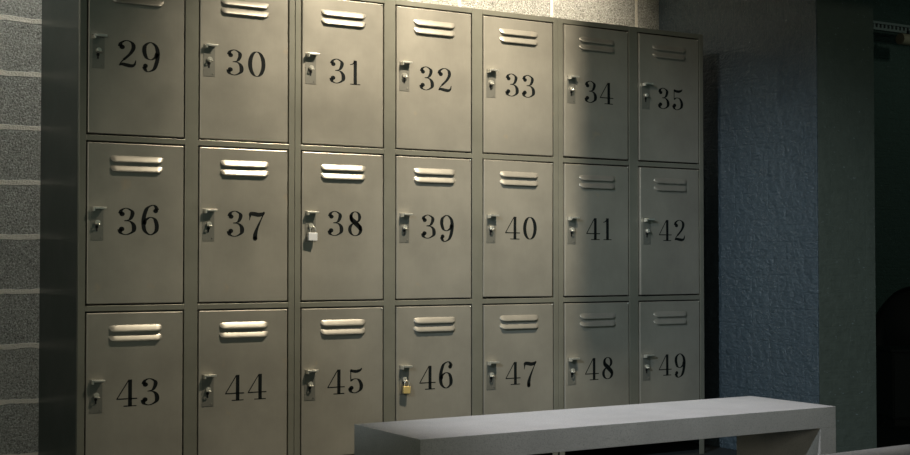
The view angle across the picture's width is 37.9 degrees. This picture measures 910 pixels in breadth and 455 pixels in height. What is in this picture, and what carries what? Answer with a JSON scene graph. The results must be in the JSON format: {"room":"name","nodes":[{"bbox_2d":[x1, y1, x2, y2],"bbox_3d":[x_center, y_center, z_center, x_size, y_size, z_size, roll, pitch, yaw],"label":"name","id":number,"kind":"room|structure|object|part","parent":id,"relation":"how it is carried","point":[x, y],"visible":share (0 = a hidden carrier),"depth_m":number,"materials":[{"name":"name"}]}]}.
{"room":"changing room","nodes":[
{"label":"changing room","id":0,"kind":"room"},
{"bbox_2d":[0,0,658,454],"bbox_3d":[-2.848,-0.705,4.461,9.131,3.400,0.200,1,-2,-31],"label":"wall","id":1,"kind":"structure","parent":0,"point":[20,20],"depth_m":5.05,"materials":[{"name":"concrete"}]},
{"bbox_2d":[533,413,909,454],"bbox_3d":[2.563,1.069,4.997,19.000,0.120,11.700,1,-2,-31],"label":"floor","id":2,"kind":"structure","parent":0,"point":[888,435],"depth_m":6.27,"materials":[{"name":"concrete"}]},
{"bbox_2d":[38,0,294,454],"bbox_3d":[-1.093,0.046,5.046,0.819,1.926,0.566,1,-2,-31],"label":"lockers","id":3,"kind":"object","parent":2,"relation":"on","point":[166,305],"visible":1,"depth_m":4.82,"materials":[{"name":"metal"}]},
{"bbox_3d":[-1.455,-0.003,4.856,0.002,1.836,0.520,1,-2,-31],"label":"panel","id":4,"kind":"part","parent":3,"relation":"part of","materials":[{"name":"metal"}]},
{"bbox_3d":[-1.255,0.590,4.632,0.045,0.118,0.003,1,-2,-31],"label":"latch plate","id":5,"kind":"part","parent":3,"relation":"part of","materials":[{"name":"metal"}]},
{"bbox_3d":[-1.255,-0.014,4.647,0.045,0.118,0.003,1,-2,-31],"label":"latch plate","id":6,"kind":"part","parent":3,"relation":"part of","materials":[{"name":"metal"}]},
{"bbox_3d":[-1.255,-0.620,4.663,0.045,0.118,0.003,1,-2,-31],"label":"latch plate","id":7,"kind":"part","parent":3,"relation":"part of","materials":[{"name":"metal"}]},
{"bbox_3d":[-1.141,0.586,4.714,0.350,0.569,0.018,1,-2,-31],"label":"door","id":8,"kind":"part","parent":3,"relation":"part of","materials":[{"name":"metal"}]},
{"bbox_3d":[-1.141,-0.014,4.729,0.350,0.569,0.018,1,-2,-31],"label":"door","id":9,"kind":"part","parent":3,"relation":"part of","materials":[{"name":"metal"}]},
{"bbox_3d":[-1.141,-0.614,4.744,0.350,0.569,0.018,1,-2,-31],"label":"door","id":10,"kind":"part","parent":3,"relation":"part of","materials":[{"name":"metal"}]},
{"bbox_3d":[-0.904,0.595,4.844,0.045,0.118,0.003,1,-2,-31],"label":"latch plate","id":11,"kind":"part","parent":3,"relation":"part of","materials":[{"name":"metal"}]},
{"bbox_3d":[-0.904,-0.009,4.859,0.045,0.118,0.003,1,-2,-31],"label":"latch plate","id":12,"kind":"part","parent":3,"relation":"part of","materials":[{"name":"metal"}]},
{"bbox_3d":[-0.904,-0.615,4.874,0.045,0.118,0.003,1,-2,-31],"label":"latch plate","id":13,"kind":"part","parent":3,"relation":"part of","materials":[{"name":"metal"}]},
{"bbox_3d":[-0.789,0.591,4.925,0.350,0.569,0.018,1,-2,-31],"label":"door","id":14,"kind":"part","parent":3,"relation":"part of","materials":[{"name":"metal"}]},
{"bbox_3d":[-0.789,-0.008,4.940,0.350,0.569,0.018,1,-2,-31],"label":"door","id":15,"kind":"part","parent":3,"relation":"part of","materials":[{"name":"metal"}]},
{"bbox_3d":[-0.789,-0.608,4.955,0.350,0.569,0.018,1,-2,-31],"label":"door","id":16,"kind":"part","parent":3,"relation":"part of","materials":[{"name":"metal"}]},
{"bbox_2d":[294,0,558,454],"bbox_3d":[-0.215,0.060,5.573,1.228,1.926,0.569,1,-2,-31],"label":"lockers","id":17,"kind":"object","parent":2,"relation":"on","point":[426,175],"visible":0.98,"depth_m":5.33,"materials":[{"name":"metal"}]},
{"bbox_3d":[-0.553,0.600,5.055,0.045,0.118,0.003,1,-2,-31],"label":"latch plate","id":18,"kind":"part","parent":17,"relation":"part of","materials":[{"name":"metal"}]},
{"bbox_3d":[-0.553,-0.004,5.070,0.045,0.118,0.003,1,-2,-31],"label":"latch plate","id":19,"kind":"part","parent":17,"relation":"part of","materials":[{"name":"metal"}]},
{"bbox_3d":[-0.553,-0.610,5.085,0.045,0.118,0.003,1,-2,-31],"label":"latch plate","id":20,"kind":"part","parent":17,"relation":"part of","materials":[{"name":"metal"}]},
{"bbox_2d":[308,226,317,240],"bbox_3d":[-0.543,0.023,5.055,0.036,0.057,0.013,3,-2,-24],"label":"padlock","id":21,"kind":"object","parent":17,"relation":"hanging from","point":[311,236],"visible":1,"depth_m":5.05,"materials":[{"name":"silver metal"}]},
{"bbox_3d":[-0.439,0.597,5.136,0.350,0.569,0.018,1,-2,-31],"label":"door","id":22,"kind":"part","parent":17,"relation":"part of","materials":[{"name":"metal"}]},
{"bbox_3d":[-0.439,-0.003,5.151,0.350,0.569,0.018,1,-2,-31],"label":"door","id":23,"kind":"part","parent":17,"relation":"part of","materials":[{"name":"metal"}]},
{"bbox_3d":[-0.439,-0.603,5.166,0.350,0.569,0.018,1,-2,-31],"label":"door","id":24,"kind":"part","parent":17,"relation":"part of","materials":[{"name":"metal"}]},
{"bbox_3d":[-0.202,0.606,5.267,0.045,0.118,0.003,1,-2,-31],"label":"latch plate","id":25,"kind":"part","parent":17,"relation":"part of","materials":[{"name":"metal"}]},
{"bbox_3d":[-0.202,0.001,5.282,0.045,0.118,0.003,1,-2,-31],"label":"latch plate","id":26,"kind":"part","parent":17,"relation":"part of","materials":[{"name":"metal"}]},
{"bbox_3d":[-0.202,-0.604,5.297,0.045,0.118,0.003,1,-2,-31],"label":"latch plate","id":27,"kind":"part","parent":17,"relation":"part of","materials":[{"name":"metal"}]},
{"bbox_2d":[403,380,410,393],"bbox_3d":[-0.192,0.632,5.252,0.030,0.053,0.013,2,-2,-24],"label":"padlock","id":28,"kind":"object","parent":17,"relation":"hanging from","point":[406,389],"visible":1,"depth_m":5.25,"materials":[{"name":"gold metal"}]},
{"bbox_3d":[-0.087,0.602,5.348,0.350,0.569,0.018,1,-2,-31],"label":"door","id":29,"kind":"part","parent":17,"relation":"part of","materials":[{"name":"metal"}]},
{"bbox_3d":[-0.087,0.002,5.363,0.350,0.569,0.018,1,-2,-31],"label":"door","id":30,"kind":"part","parent":17,"relation":"part of","materials":[{"name":"metal"}]},
{"bbox_3d":[-0.087,-0.598,5.378,0.350,0.569,0.018,1,-2,-31],"label":"door","id":31,"kind":"part","parent":17,"relation":"part of","materials":[{"name":"metal"}]},
{"bbox_3d":[-0.228,-0.901,5.618,1.224,0.002,0.520,1,-2,-31],"label":"panel","id":32,"kind":"part","parent":17,"relation":"part of","materials":[{"name":"metal"}]},
{"bbox_3d":[0.150,-0.599,5.508,0.045,0.118,0.003,1,-2,-31],"label":"latch plate","id":33,"kind":"part","parent":17,"relation":"part of","materials":[{"name":"metal"}]},
{"bbox_3d":[0.150,0.611,5.478,0.045,0.118,0.003,1,-2,-31],"label":"latch plate","id":34,"kind":"part","parent":17,"relation":"part of","materials":[{"name":"metal"}]},
{"bbox_3d":[0.149,0.004,5.490,0.045,0.118,0.003,1,-2,-31],"label":"latch plate","id":35,"kind":"part","parent":17,"relation":"part of","materials":[{"name":"silver metal"}]},
{"bbox_3d":[0.263,0.006,5.572,0.350,0.569,0.018,1,-2,-32],"label":"door","id":36,"kind":"part","parent":17,"relation":"part of","materials":[{"name":"metal"}]},
{"bbox_3d":[0.264,-0.592,5.590,0.350,0.569,0.018,1,-2,-31],"label":"door","id":37,"kind":"part","parent":17,"relation":"part of","materials":[{"name":"metal"}]},
{"bbox_3d":[0.264,0.607,5.559,0.350,0.569,0.018,1,-2,-31],"label":"door","id":38,"kind":"part","parent":17,"relation":"part of","materials":[{"name":"metal"}]},
{"bbox_2d":[354,396,835,454],"bbox_3d":[0.433,0.752,3.723,1.420,0.450,0.355,1,-2,-31],"label":"concrete bench","id":39,"kind":"object","parent":2,"relation":"on","point":[761,425],"visible":1,"depth_m":3.61,"materials":[{"name":"grey concrete"}]},
{"bbox_3d":[-0.148,0.773,3.372,0.064,0.389,0.355,1,-2,-31],"label":"leg","id":40,"kind":"part","parent":39,"relation":"part of","materials":[{"name":"concrete"}]},
{"bbox_3d":[1.014,0.791,4.072,0.064,0.389,0.355,1,-2,-31],"label":"leg","id":41,"kind":"part","parent":39,"relation":"part of","materials":[{"name":"concrete"}]},
{"bbox_2d":[558,18,704,454],"bbox_3d":[0.664,0.073,6.099,0.818,1.926,0.575,1,-2,-31],"label":"lockers","id":42,"kind":"object","parent":2,"relation":"on","point":[631,178],"visible":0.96,"depth_m":5.87,"materials":[{"name":"metal"}]},
{"bbox_3d":[0.502,-0.595,5.715,0.045,0.118,0.003,1,-2,-32],"label":"latch plate","id":43,"kind":"part","parent":42,"relation":"part of","materials":[{"name":"silver metal"}]},
{"bbox_3d":[0.502,0.012,5.701,0.045,0.118,0.003,1,-2,-32],"label":"latch plate","id":44,"kind":"part","parent":42,"relation":"part of","materials":[{"name":"silver metal"}]},
{"bbox_3d":[0.502,0.616,5.686,0.045,0.118,0.003,1,-2,-32],"label":"latch plate","id":45,"kind":"part","parent":42,"relation":"part of","materials":[{"name":"metal"}]},
{"bbox_3d":[0.615,-0.588,5.798,0.350,0.569,0.018,1,-2,-32],"label":"door","id":46,"kind":"part","parent":42,"relation":"part of","materials":[{"name":"metal"}]},
{"bbox_3d":[0.616,0.613,5.768,0.350,0.569,0.018,1,-2,-32],"label":"door","id":47,"kind":"part","parent":42,"relation":"part of","materials":[{"name":"metal"}]},
{"bbox_3d":[0.616,0.013,5.784,0.350,0.569,0.018,1,-2,-32],"label":"door","id":48,"kind":"part","parent":42,"relation":"part of","materials":[{"name":"metal"}]},
{"bbox_3d":[0.853,0.622,5.899,0.045,0.118,0.003,1,-2,-32],"label":"latch plate","id":49,"kind":"part","parent":42,"relation":"part of","materials":[{"name":"silver metal"}]},
{"bbox_3d":[0.853,-0.589,5.928,0.045,0.118,0.003,1,-2,-32],"label":"latch plate","id":50,"kind":"part","parent":42,"relation":"part of","materials":[{"name":"metal"}]},
{"bbox_3d":[0.856,0.017,5.909,0.045,0.118,0.003,1,-2,-33],"label":"latch plate","id":51,"kind":"part","parent":42,"relation":"part of","materials":[{"name":"metal"}]},
{"bbox_3d":[0.968,0.018,5.993,0.350,0.569,0.018,1,-2,-33],"label":"door","id":52,"kind":"part","parent":42,"relation":"part of","materials":[{"name":"metal"}]},
{"bbox_3d":[0.967,-0.582,6.011,0.350,0.569,0.018,1,-2,-32],"label":"door","id":53,"kind":"part","parent":42,"relation":"part of","materials":[{"name":"metal"}]},
{"bbox_3d":[0.967,0.618,5.981,0.350,0.569,0.018,1,-2,-32],"label":"door","id":54,"kind":"part","parent":42,"relation":"part of","materials":[{"name":"metal"}]},
{"bbox_3d":[1.123,0.991,6.076,0.030,0.090,0.030,1,-2,-31],"label":"leg","id":55,"kind":"part","parent":42,"relation":"part of","materials":[{"name":"metal"}]},
{"bbox_2d":[823,444,909,454],"bbox_3d":[1.228,0.733,2.976,1.500,0.450,0.420,1,-2,-34],"label":"concrete bench","id":56,"kind":"object","parent":2,"relation":"on","point":[900,449],"visible":1,"depth_m":3.01,"materials":[{"name":"grey concrete"}]},
{"bbox_2d":[876,286,909,344],"bbox_3d":[2.781,0.717,7.930,0.480,0.730,0.483,1,-2,-20],"label":"armchair","id":57,"kind":"object","parent":2,"relation":"on","point":[893,317],"visible":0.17,"depth_m":8.09,"materials":[{"name":"black fabric"}]},
{"bbox_2d":[659,0,876,452],"bbox_3d":[1.405,-0.657,6.405,0.361,3.400,1.257,1,-2,-31],"label":"wall","id":58,"kind":"structure","parent":0,"point":[760,100],"depth_m":5.93,"materials":[{"name":"blue paint"}]},
{"bbox_2d":[873,0,909,313],"bbox_3d":[3.825,-0.816,12.052,9.609,4.000,0.200,1,-2,-31],"label":"wall","id":59,"kind":"structure","parent":0,"point":[891,59],"depth_m":12.01,"materials":[{"name":"paint"}]},
{"bbox_2d":[873,21,909,33],"bbox_3d":[4.459,-1.753,12.194,3.000,0.075,0.250,1,-2,-31],"label":"rail","id":60,"kind":"object","parent":59,"relation":"attached to","point":[877,25],"visible":0.49,"depth_m":11.69,"materials":[{"name":"grey metal"}]},
{"bbox_2d":[896,31,909,45],"bbox_3d":[4.027,-1.674,11.728,0.260,0.130,0.100,1,-2,-31],"label":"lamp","id":61,"kind":"object","parent":60,"relation":"hanging from","point":[901,38],"visible":1,"depth_m":11.65,"materials":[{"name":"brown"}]}
]}

